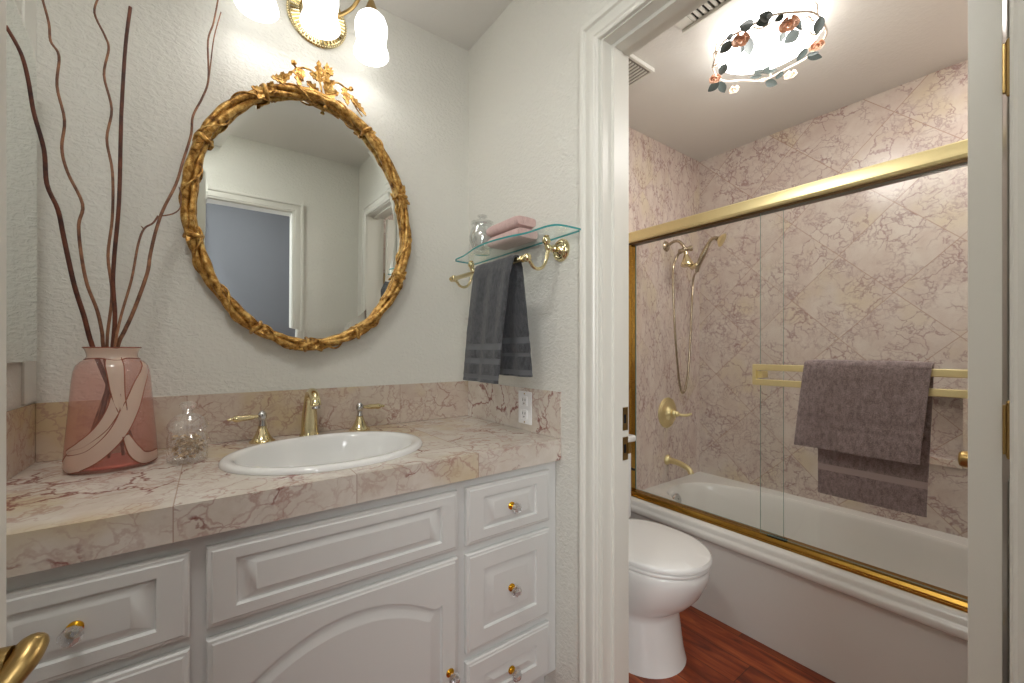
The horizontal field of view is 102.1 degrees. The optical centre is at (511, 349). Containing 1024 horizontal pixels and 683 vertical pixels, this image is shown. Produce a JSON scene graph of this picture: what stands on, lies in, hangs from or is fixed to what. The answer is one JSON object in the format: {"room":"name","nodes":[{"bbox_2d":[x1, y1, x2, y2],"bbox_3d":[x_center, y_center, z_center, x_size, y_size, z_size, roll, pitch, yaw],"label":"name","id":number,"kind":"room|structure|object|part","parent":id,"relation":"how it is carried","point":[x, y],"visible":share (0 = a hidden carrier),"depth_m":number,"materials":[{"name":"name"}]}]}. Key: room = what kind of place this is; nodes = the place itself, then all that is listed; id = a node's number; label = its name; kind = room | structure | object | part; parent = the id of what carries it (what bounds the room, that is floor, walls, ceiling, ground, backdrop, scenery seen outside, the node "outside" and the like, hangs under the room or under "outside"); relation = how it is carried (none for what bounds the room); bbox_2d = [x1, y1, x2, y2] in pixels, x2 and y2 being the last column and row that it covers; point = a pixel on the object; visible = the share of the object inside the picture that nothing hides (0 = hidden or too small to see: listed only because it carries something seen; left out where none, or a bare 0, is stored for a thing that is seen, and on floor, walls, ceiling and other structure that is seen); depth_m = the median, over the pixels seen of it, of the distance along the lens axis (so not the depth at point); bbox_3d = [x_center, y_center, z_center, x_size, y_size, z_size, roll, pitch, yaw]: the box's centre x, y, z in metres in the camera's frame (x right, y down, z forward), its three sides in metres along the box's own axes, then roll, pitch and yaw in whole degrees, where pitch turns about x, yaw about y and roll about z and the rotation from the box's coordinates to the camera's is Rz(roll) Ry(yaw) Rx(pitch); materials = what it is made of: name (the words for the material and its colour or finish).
{"room":"bathroom","nodes":[
{"label":"bathroom","id":0,"kind":"room"},
{"bbox_2d":[6,0,32,411],"bbox_3d":[-0.719,-0.080,0.280,0.100,2.460,1.861,0,0,-36],"label":"wall","id":1,"kind":"structure","parent":0,"point":[13,370],"depth_m":0.96,"materials":[{"name":"white paint"}]},
{"bbox_2d":[6,403,35,480],"bbox_3d":[-1.050,0.214,0.823,0.004,0.152,0.594,0,0,-36],"label":"backsplash","id":2,"kind":"structure","parent":1,"relation":"attached to","point":[20,422],"depth_m":0.98,"materials":[{"name":"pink stone"}]},
{"bbox_2d":[6,0,36,362],"bbox_3d":[-1.041,-0.363,0.832,0.030,0.783,0.412,0,0,-36],"label":"medicine cabinet","id":3,"kind":"object","parent":1,"relation":"attached to","point":[21,133],"visible":0.87,"depth_m":0.91,"materials":[{"name":"white paint"}]},
{"bbox_2d":[21,0,35,404],"bbox_3d":[-1.200,-0.588,1.029,0.006,1.443,0.084,0,0,-36],"label":"trim","id":4,"kind":"structure","parent":1,"relation":"attached to","point":[28,7],"depth_m":1.02,"materials":[{"name":"white paint"}]},
{"bbox_2d":[33,0,468,402],"bbox_3d":[-0.738,-0.080,1.493,1.500,2.460,0.120,0,0,-36],"label":"wall","id":5,"kind":"structure","parent":0,"point":[416,103],"depth_m":1.25,"materials":[{"name":"white paint"}]},
{"bbox_2d":[36,381,467,461],"bbox_3d":[-0.707,0.214,1.438,1.273,0.152,0.004,0,0,-36],"label":"backsplash","id":6,"kind":"structure","parent":5,"relation":"attached to","point":[403,403],"depth_m":1.33,"materials":[{"name":"pink stone"}]},
{"bbox_2d":[178,60,411,351],"bbox_3d":[-0.680,-0.483,1.410,0.711,0.987,0.071,0,0,-36],"label":"oval mirror","id":7,"kind":"object","parent":5,"relation":"attached to","point":[294,215],"visible":1,"depth_m":1.39,"materials":[{"name":"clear mirror"}]},
{"bbox_3d":[-0.644,-0.890,1.417,0.264,0.104,0.006,0,1,-36],"label":"crest stem","id":8,"kind":"part","parent":7,"relation":"part of","materials":[{"name":"gold metal"}]},
{"bbox_2d":[234,0,388,66],"bbox_3d":[-0.637,-1.140,1.356,0.459,0.236,0.220,0,0,-36],"label":"vanity light","id":9,"kind":"object","parent":5,"relation":"attached to","point":[321,23],"visible":1,"depth_m":1.39,"materials":[{"name":"white glass"}]},
{"bbox_3d":[-0.765,-1.095,1.243,0.118,0.146,0.118,0,0,-36],"label":"lamp shade","id":10,"kind":"part","parent":9,"relation":"part of","materials":[{"name":"white glass"}]},
{"bbox_3d":[-0.669,-1.160,1.435,0.196,0.196,0.054,0,0,-36],"label":"plate","id":11,"kind":"part","parent":9,"relation":"part of","materials":[{"name":"gold metal"}]},
{"bbox_3d":[-0.608,-1.095,1.315,0.118,0.146,0.118,0,0,-36],"label":"lamp shade","id":12,"kind":"part","parent":9,"relation":"part of","materials":[{"name":"white glass"}]},
{"bbox_3d":[-0.565,-1.189,1.438,0.160,0.087,0.026,0,0,0],"label":"arm","id":13,"kind":"part","parent":9,"relation":"part of","materials":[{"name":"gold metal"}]},
{"bbox_3d":[-0.490,-1.095,1.444,0.118,0.146,0.118,0,0,-36],"label":"lamp shade","id":14,"kind":"part","parent":9,"relation":"part of","materials":[{"name":"white glass"}]},
{"bbox_2d":[365,0,512,50],"bbox_3d":[-0.189,-1.340,0.742,1.500,0.060,1.981,0,0,-36],"label":"ceiling","id":15,"kind":"structure","parent":0,"point":[461,23],"depth_m":1.62,"materials":[{"name":"white paint"}]},
{"bbox_2d":[469,0,611,682],"bbox_3d":[0.405,-0.080,1.102,0.116,2.460,1.861,0,0,-36],"label":"wall","id":16,"kind":"structure","parent":0,"point":[524,68],"depth_m":1.40,"materials":[{"name":"white paint"}]},
{"bbox_2d":[468,381,560,438],"bbox_3d":[-0.018,0.214,1.577,0.004,0.152,0.594,0,0,-36],"label":"backsplash","id":17,"kind":"structure","parent":16,"relation":"attached to","point":[496,403],"depth_m":1.55,"materials":[{"name":"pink stone"}]},
{"bbox_2d":[518,391,531,424],"bbox_3d":[0.045,0.208,1.480,0.008,0.116,0.074,0,0,-36],"label":"electrical outlet","id":18,"kind":"object","parent":17,"relation":"attached to","point":[524,398],"visible":1,"depth_m":1.47,"materials":[{"name":"white plastic"}]},
{"bbox_2d":[521,409,526,419],"bbox_3d":[0.043,0.232,1.478,0.004,0.034,0.034,0,0,-36],"label":"socket","id":19,"kind":"object","parent":18,"relation":"attached to","point":[523,411],"depth_m":1.48,"materials":[{"name":"white plastic"}]},
{"bbox_2d":[521,396,526,405],"bbox_3d":[0.043,0.184,1.478,0.004,0.034,0.034,0,0,-36],"label":"socket","id":20,"kind":"object","parent":18,"relation":"attached to","point":[523,398],"depth_m":1.48,"materials":[{"name":"white plastic"}]},
{"bbox_2d":[449,224,580,287],"bbox_3d":[-0.026,-0.302,1.454,0.164,0.119,0.622,0,0,-36],"label":"glass shelf","id":21,"kind":"object","parent":16,"relation":"attached to","point":[560,250],"visible":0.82,"depth_m":1.31,"materials":[{"name":"teal"}]},
{"bbox_2d":[469,214,493,255],"bbox_3d":[-0.114,-0.439,1.583,0.103,0.153,0.103,0,0,-36],"label":"glass jar","id":22,"kind":"object","parent":21,"relation":"on","point":[474,223],"visible":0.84,"depth_m":1.58,"materials":[{"name":"clear glass"}]},
{"bbox_3d":[-0.114,-0.496,1.583,0.088,0.038,0.088,0,0,-36],"label":"lid","id":23,"kind":"part","parent":22,"relation":"part of","materials":[{"name":"clear glass"}]},
{"bbox_2d":[463,254,532,383],"bbox_3d":[-0.057,-0.094,1.402,0.102,0.409,0.293,0,0,-36],"label":"hand towel","id":24,"kind":"object","parent":21,"relation":"hanging from","point":[497,338],"visible":1,"depth_m":1.35,"materials":[{"name":"fabric"}]},
{"bbox_2d":[487,228,537,249],"bbox_3d":[-0.001,-0.384,1.446,0.082,0.041,0.187,0,0,-36],"label":"washcloth","id":25,"kind":"object","parent":21,"relation":"on","point":[511,242],"visible":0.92,"depth_m":1.40,"materials":[{"name":"pink fabric"}]},
{"bbox_2d":[486,216,535,236],"bbox_3d":[-0.006,-0.426,1.453,0.082,0.039,0.187,0,0,-36],"label":"washcloth","id":26,"kind":"object","parent":25,"relation":"on","point":[514,222],"visible":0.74,"depth_m":1.40,"materials":[{"name":"pink fabric"}]},
{"bbox_3d":[-0.032,-0.359,1.450,0.151,0.006,0.622,0,0,-36],"label":"glass","id":27,"kind":"part","parent":21,"relation":"part of","materials":[{"name":"teal"}]},
{"bbox_2d":[579,0,1023,682],"bbox_3d":[0.534,0.118,0.929,0.121,2.063,0.790,0,0,-36],"label":"door frame","id":28,"kind":"structure","parent":16,"relation":"in","point":[656,17],"depth_m":1.21,"materials":[{"name":"white paint"}]},
{"bbox_3d":[0.343,0.210,1.254,0.027,0.070,0.003,0,0,-36],"label":"strike plate","id":29,"kind":"part","parent":28,"relation":"part of","materials":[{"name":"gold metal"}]},
{"bbox_3d":[0.348,0.300,1.256,0.037,0.070,0.006,0,0,-36],"label":"strike plate","id":30,"kind":"part","parent":28,"relation":"part of","materials":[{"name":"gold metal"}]},
{"bbox_2d":[957,0,1009,682],"bbox_3d":[1.027,0.129,0.905,0.654,2.027,0.127,0,0,-36],"label":"door","id":31,"kind":"structure","parent":28,"relation":"attached to","point":[987,457],"depth_m":0.69,"materials":[{"name":"white paint"}]},
{"bbox_3d":[1.203,0.288,1.065,0.062,0.062,0.077,0,0,-36],"label":"knob","id":32,"kind":"part","parent":31,"relation":"part of","materials":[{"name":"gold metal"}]},
{"bbox_2d":[629,127,699,489],"bbox_3d":[0.545,-0.005,2.309,1.535,2.310,0.316,0,0,-36],"label":"wall","id":33,"kind":"structure","parent":0,"point":[664,182],"depth_m":2.33,"materials":[{"name":"pink stone"}]},
{"bbox_2d":[658,397,691,427],"bbox_3d":[0.921,0.360,2.309,0.172,0.172,0.127,0,0,-36],"label":"shower valve","id":34,"kind":"object","parent":33,"relation":"attached to","point":[667,413],"visible":1,"depth_m":2.32,"materials":[{"name":"gold metal"}]},
{"bbox_3d":[0.942,0.360,2.302,0.107,0.046,0.044,0,0,36],"label":"lever","id":35,"kind":"part","parent":34,"relation":"part of","materials":[{"name":"gold metal"}]},
{"bbox_2d":[664,455,693,473],"bbox_3d":[0.931,0.639,2.296,0.056,0.078,0.161,0,0,-36],"label":"tub spout","id":36,"kind":"object","parent":33,"relation":"attached to","point":[667,460],"visible":1,"depth_m":2.30,"materials":[{"name":"gold metal"}]},
{"bbox_2d":[663,233,725,393],"bbox_3d":[0.978,-0.182,2.230,0.209,0.866,0.310,0,0,-11],"label":"shower","id":37,"kind":"object","parent":33,"relation":"attached to","point":[686,262],"visible":1,"depth_m":2.27,"materials":[{"name":"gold metal"}]},
{"bbox_3d":[0.908,-0.585,2.308,0.060,0.060,0.112,0,0,-36],"label":"shower arm","id":38,"kind":"part","parent":37,"relation":"part of","materials":[{"name":"gold metal"}]},
{"bbox_3d":[1.026,-0.500,2.184,0.030,0.173,0.126,0,0,-36],"label":"handle","id":39,"kind":"part","parent":37,"relation":"part of","materials":[{"name":"gold metal"}]},
{"bbox_2d":[629,606,835,682],"bbox_3d":[0.429,1.175,0.345,4.100,0.050,3.450,0,0,-36],"label":"floor","id":40,"kind":"structure","parent":0,"point":[716,652],"depth_m":1.53,"materials":[{"name":"brown wood"}]},
{"bbox_2d":[6,461,554,682],"bbox_3d":[-0.524,0.754,1.187,1.280,0.792,0.622,0,0,-36],"label":"vanity cabinet","id":41,"kind":"object","parent":40,"relation":"on","point":[452,582],"visible":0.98,"depth_m":0.94,"materials":[{"name":"white paint"}]},
{"bbox_3d":[-0.730,0.468,0.690,0.023,0.023,0.016,0,0,-36],"label":"knob","id":42,"kind":"part","parent":41,"relation":"part of","materials":[{"name":"yellow metal"}]},
{"bbox_3d":[-0.739,0.468,0.703,0.305,0.162,0.017,0,0,-36],"label":"drawer","id":43,"kind":"part","parent":41,"relation":"part of","materials":[{"name":"white paint"}]},
{"bbox_3d":[-0.739,0.709,0.703,0.305,0.276,0.017,0,0,-36],"label":"drawer","id":44,"kind":"part","parent":41,"relation":"part of","materials":[{"name":"white paint"}]},
{"bbox_2d":[6,416,560,577],"bbox_3d":[-0.533,0.324,1.200,1.282,0.067,0.593,0,0,-36],"label":"countertop","id":45,"kind":"structure","parent":41,"relation":"on","point":[55,518],"depth_m":0.89,"materials":[{"name":"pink stone"}]},
{"bbox_2d":[62,347,157,474],"bbox_3d":[-0.998,0.141,1.035,0.174,0.296,0.174,0,0,-36],"label":"vase","id":46,"kind":"object","parent":45,"relation":"on","point":[89,454],"visible":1,"depth_m":0.99,"materials":[{"name":"pink glass"}]},
{"bbox_2d":[6,25,132,436],"bbox_3d":[-1.007,-0.187,0.953,0.044,0.929,0.248,0,0,12],"label":"branch","id":47,"kind":"object","parent":46,"relation":"in","point":[26,72],"visible":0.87,"depth_m":0.93,"materials":[{"name":"red plant"}]},
{"bbox_2d":[41,0,105,426],"bbox_3d":[-1.035,-0.259,0.981,0.032,1.072,0.119,0,0,22],"label":"branch","id":48,"kind":"object","parent":46,"relation":"in","point":[102,336],"visible":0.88,"depth_m":0.98,"materials":[{"name":"beige plant"}]},
{"bbox_2d":[93,0,124,455],"bbox_3d":[-1.020,-0.308,1.047,0.058,1.170,0.032,0,0,-36],"label":"branch","id":49,"kind":"object","parent":46,"relation":"in","point":[96,1],"visible":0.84,"depth_m":1.04,"materials":[{"name":"beige plant"}]},
{"bbox_2d":[97,6,131,422],"bbox_3d":[-0.986,-0.290,1.019,0.030,1.134,0.074,0,0,43],"label":"branch","id":50,"kind":"object","parent":46,"relation":"in","point":[124,59],"visible":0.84,"depth_m":1.03,"materials":[{"name":"red plant"}]},
{"bbox_2d":[107,215,158,457],"bbox_3d":[-0.973,-0.042,1.069,0.044,0.637,0.100,0,0,42],"label":"branch","id":51,"kind":"object","parent":46,"relation":"in","point":[157,216],"visible":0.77,"depth_m":1.05,"materials":[{"name":"beige plant"}]},
{"bbox_2d":[90,0,221,430],"bbox_3d":[-0.954,-0.391,1.119,0.045,1.335,0.290,0,0,43],"label":"branch","id":52,"kind":"object","parent":46,"relation":"in","point":[121,336],"visible":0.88,"depth_m":1.13,"materials":[{"name":"beige plant"}]},
{"bbox_2d":[166,401,208,464],"bbox_3d":[-0.840,0.212,1.073,0.087,0.155,0.087,0,0,-36],"label":"glass jar","id":53,"kind":"object","parent":45,"relation":"on","point":[186,461],"visible":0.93,"depth_m":1.07,"materials":[{"name":"clear glass"}]},
{"bbox_3d":[-0.840,0.170,1.073,0.087,0.070,0.087,0,0,-36],"label":"lid","id":54,"kind":"part","parent":53,"relation":"part of","materials":[{"name":"clear glass"}]},
{"bbox_2d":[172,433,204,458],"bbox_3d":[-0.839,0.250,1.074,0.069,0.061,0.068,0,0,-36],"label":"potpourri","id":55,"kind":"object","parent":53,"relation":"in","point":[186,443],"visible":1,"depth_m":1.07},
{"bbox_2d":[227,388,384,443],"bbox_3d":[-0.646,0.208,1.369,0.489,0.163,0.158,0,0,-36],"label":"faucet","id":56,"kind":"object","parent":45,"relation":"on","point":[312,401],"visible":0.97,"depth_m":1.37,"materials":[{"name":"gold metal"}]},
{"bbox_3d":[-0.820,0.210,1.264,0.084,0.022,0.028,0,0,-36],"label":"lever","id":57,"kind":"part","parent":56,"relation":"part of","materials":[{"name":"gold metal"}]},
{"bbox_3d":[-0.784,0.265,1.300,0.072,0.050,0.072,0,0,-36],"label":"handle","id":58,"kind":"part","parent":56,"relation":"part of","materials":[{"name":"gold metal"}]},
{"bbox_3d":[-0.784,0.215,1.300,0.027,0.048,0.027,0,0,-36],"label":"stem","id":59,"kind":"part","parent":56,"relation":"part of","materials":[{"name":"silver metal"}]},
{"bbox_3d":[-0.653,0.208,1.355,0.062,0.163,0.144,0,0,-36],"label":"spout","id":60,"kind":"part","parent":56,"relation":"part of","materials":[{"name":"gold metal"}]},
{"bbox_3d":[-0.549,0.265,1.494,0.072,0.050,0.072,0,0,-36],"label":"handle","id":61,"kind":"part","parent":56,"relation":"part of","materials":[{"name":"gold metal"}]},
{"bbox_3d":[-0.549,0.215,1.494,0.027,0.048,0.027,0,0,-36],"label":"stem","id":62,"kind":"part","parent":56,"relation":"part of","materials":[{"name":"silver metal"}]},
{"bbox_3d":[-0.510,0.210,1.526,0.084,0.022,0.028,0,0,-36],"label":"lever","id":63,"kind":"part","parent":56,"relation":"part of","materials":[{"name":"gold metal"}]},
{"bbox_2d":[218,431,421,475],"bbox_3d":[-0.516,0.352,1.181,0.524,0.152,0.424,0,0,-36],"label":"sink","id":64,"kind":"object","parent":45,"relation":"in","point":[327,452],"visible":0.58,"depth_m":1.27,"materials":[{"name":"white ceramic"}]},
{"bbox_3d":[-0.373,0.801,0.970,0.552,0.468,0.017,0,0,-36],"label":"door","id":65,"kind":"part","parent":41,"relation":"part of","materials":[{"name":"white paint"}]},
{"bbox_3d":[-0.162,0.867,1.105,0.023,0.023,0.016,0,0,-36],"label":"knob","id":66,"kind":"part","parent":41,"relation":"part of","materials":[{"name":"yellow metal"}]},
{"bbox_3d":[-0.006,0.953,1.238,0.305,0.165,0.017,0,0,-36],"label":"drawer","id":67,"kind":"part","parent":41,"relation":"part of","materials":[{"name":"white paint"}]},
{"bbox_3d":[-0.006,0.708,1.238,0.305,0.275,0.017,0,0,-36],"label":"drawer","id":68,"kind":"part","parent":41,"relation":"part of","materials":[{"name":"white paint"}]},
{"bbox_3d":[-0.006,0.465,1.238,0.305,0.161,0.017,0,0,-36],"label":"drawer","id":69,"kind":"part","parent":41,"relation":"part of","materials":[{"name":"white paint"}]},
{"bbox_3d":[0.003,0.953,1.226,0.023,0.023,0.016,0,0,-36],"label":"knob","id":70,"kind":"part","parent":41,"relation":"part of","materials":[{"name":"yellow metal"}]},
{"bbox_3d":[0.003,0.708,1.226,0.023,0.023,0.016,0,0,-36],"label":"knob","id":71,"kind":"part","parent":41,"relation":"part of","materials":[{"name":"yellow metal"}]},
{"bbox_3d":[0.003,0.465,1.226,0.023,0.023,0.016,0,0,-36],"label":"knob","id":72,"kind":"part","parent":41,"relation":"part of","materials":[{"name":"yellow metal"}]},
{"bbox_2d":[629,434,711,678],"bbox_3d":[0.467,0.767,1.653,0.400,0.765,0.639,0,0,-36],"label":"toilet","id":73,"kind":"object","parent":40,"relation":"on","point":[669,568],"visible":0.36,"depth_m":1.46,"materials":[{"name":"white ceramic"}]},
{"bbox_3d":[0.337,0.591,1.830,0.380,0.351,0.188,0,0,-36],"label":"tank","id":74,"kind":"part","parent":73,"relation":"part of","materials":[{"name":"white ceramic"}]},
{"bbox_3d":[0.339,0.400,1.827,0.400,0.030,0.207,0,0,-36],"label":"tank lid","id":75,"kind":"part","parent":73,"relation":"part of","materials":[{"name":"white ceramic"}]},
{"bbox_3d":[0.496,0.959,1.613,0.356,0.383,0.521,0,0,-36],"label":"bowl","id":76,"kind":"part","parent":73,"relation":"part of","materials":[{"name":"white ceramic"}]},
{"bbox_3d":[0.526,0.759,1.572,0.356,0.014,0.426,0,0,-36],"label":"seat","id":77,"kind":"part","parent":73,"relation":"part of","materials":[{"name":"white plastic"}]},
{"bbox_3d":[0.527,0.737,1.570,0.362,0.023,0.433,0,0,-36],"label":"lid","id":78,"kind":"part","parent":73,"relation":"part of","materials":[{"name":"white plastic"}]},
{"bbox_2d":[629,471,967,682],"bbox_3d":[1.316,0.953,1.726,0.736,0.395,1.533,0,0,-36],"label":"bathtub","id":79,"kind":"object","parent":40,"relation":"on","point":[843,626],"visible":0.64,"depth_m":1.61,"materials":[{"name":"white ceramic"}]},
{"bbox_3d":[0.902,0.832,2.267,0.084,0.084,0.018,0,0,-36],"label":"overflow plate","id":80,"kind":"part","parent":79,"relation":"part of","materials":[{"name":"silver metal"}]},
{"bbox_2d":[629,139,967,612],"bbox_3d":[1.051,0.073,1.533,0.106,1.362,1.533,0,0,-36],"label":"shower enclosure","id":81,"kind":"object","parent":79,"relation":"on","point":[951,156],"visible":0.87,"depth_m":1.54,"materials":[{"name":"gold metal"}]},
{"bbox_3d":[0.848,0.093,1.879,0.006,1.264,0.686,0,0,-36],"label":"glass panel","id":82,"kind":"part","parent":81,"relation":"part of","materials":[{"name":"teal"}]},
{"bbox_3d":[1.071,-0.579,1.547,0.057,0.058,1.533,0,0,-36],"label":"header rail","id":83,"kind":"part","parent":81,"relation":"part of","materials":[{"name":"gold metal"}]},
{"bbox_2d":[794,359,933,516],"bbox_3d":[1.131,0.270,1.351,0.074,0.470,0.348,0,0,-36],"label":"bath towel","id":84,"kind":"object","parent":81,"relation":"hanging from","point":[869,423],"visible":1,"depth_m":1.32,"materials":[{"name":"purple fabric"}]},
{"bbox_3d":[1.245,0.093,1.295,0.006,1.264,0.872,0,0,-36],"label":"glass panel","id":85,"kind":"part","parent":81,"relation":"part of","materials":[{"name":"teal"}]},
{"bbox_2d":[629,0,967,161],"bbox_3d":[1.019,-1.265,1.643,1.515,0.210,1.951,0,0,-36],"label":"ceiling","id":86,"kind":"structure","parent":0,"point":[871,47],"depth_m":1.72,"materials":[{"name":"white paint"}]},
{"bbox_2d":[629,54,654,86],"bbox_3d":[0.406,-1.152,1.730,0.276,0.016,0.251,0,0,-36],"label":"ceiling vent","id":87,"kind":"object","parent":86,"relation":"in","point":[639,69],"visible":0.24,"depth_m":1.70,"materials":[{"name":"grey metal"}]},
{"bbox_2d":[629,61,646,83],"bbox_3d":[0.407,-1.148,1.731,0.229,0.004,0.205,0,0,-36],"label":"grille","id":88,"kind":"object","parent":87,"relation":"attached to","point":[637,71],"depth_m":1.71,"materials":[{"name":"white metal"}]},
{"bbox_2d":[675,0,733,33],"bbox_3d":[0.677,-1.151,1.328,0.116,0.018,0.345,0,0,-36],"label":"ceiling vent","id":89,"kind":"object","parent":86,"relation":"in","point":[711,7],"visible":0.6,"depth_m":1.42,"materials":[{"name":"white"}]},
{"bbox_2d":[708,1,827,93],"bbox_3d":[0.924,-1.102,1.489,0.384,0.114,0.407,0,0,15],"label":"ceiling light","id":90,"kind":"object","parent":86,"relation":"attached to","point":[771,37],"visible":1,"depth_m":1.46,"materials":[{"name":"white glass"}]},
{"bbox_2d":[729,85,739,93],"bbox_3d":[0.901,-1.056,1.682,0.039,0.017,0.038,0,0,14],"label":"flower","id":91,"kind":"object","parent":90,"relation":"on","point":[733,89],"depth_m":1.68,"materials":[{"name":"beige plant"}]},
{"bbox_2d":[784,69,797,78],"bbox_3d":[1.068,-1.056,1.589,0.043,0.018,0.042,0,0,14],"label":"flower","id":92,"kind":"object","parent":90,"relation":"on","point":[788,75],"depth_m":1.59,"materials":[{"name":"beige plant"}]},
{"bbox_2d":[700,60,967,537],"bbox_3d":[1.662,-0.005,1.979,0.120,2.310,1.535,0,0,-36],"label":"wall","id":93,"kind":"structure","parent":0,"point":[880,273],"depth_m":2.01,"materials":[{"name":"pink stone"}]},
{"bbox_2d":[929,398,967,469],"bbox_3d":[1.708,0.328,1.802,0.016,0.305,0.397,0,0,-36],"label":"niche","id":94,"kind":"object","parent":93,"relation":"attached to","point":[933,460],"visible":0.12,"depth_m":1.66,"materials":[{"name":"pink stone"}]},
{"bbox_3d":[0.356,-0.080,-0.018,1.284,2.460,0.110,0,0,-36],"label":"wall","id":95,"kind":"structure","parent":0,"visible":0},
{"bbox_3d":[0.185,0.099,-0.061,0.849,2.101,0.022,0,0,-36],"label":"entry door","id":96,"kind":"structure","parent":95,"relation":"in","visible":0},
{"bbox_2d":[0,0,49,682],"bbox_3d":[-0.246,0.135,0.045,0.097,2.015,0.707,0,0,-28],"label":"entry door","id":97,"kind":"structure","parent":96,"relation":"attached to","point":[17,662],"depth_m":0.34,"materials":[{"name":"white paint"}]},
{"bbox_3d":[-0.271,0.135,0.027,0.036,2.015,0.698,0,0,-28],"label":"panel","id":98,"kind":"part","parent":97,"relation":"part of","materials":[{"name":"white paint"}]},
{"bbox_3d":[-0.326,0.207,0.234,0.061,0.060,0.138,0,0,-28],"label":"lever handle","id":99,"kind":"part","parent":97,"relation":"part of","materials":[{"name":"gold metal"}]}
]}

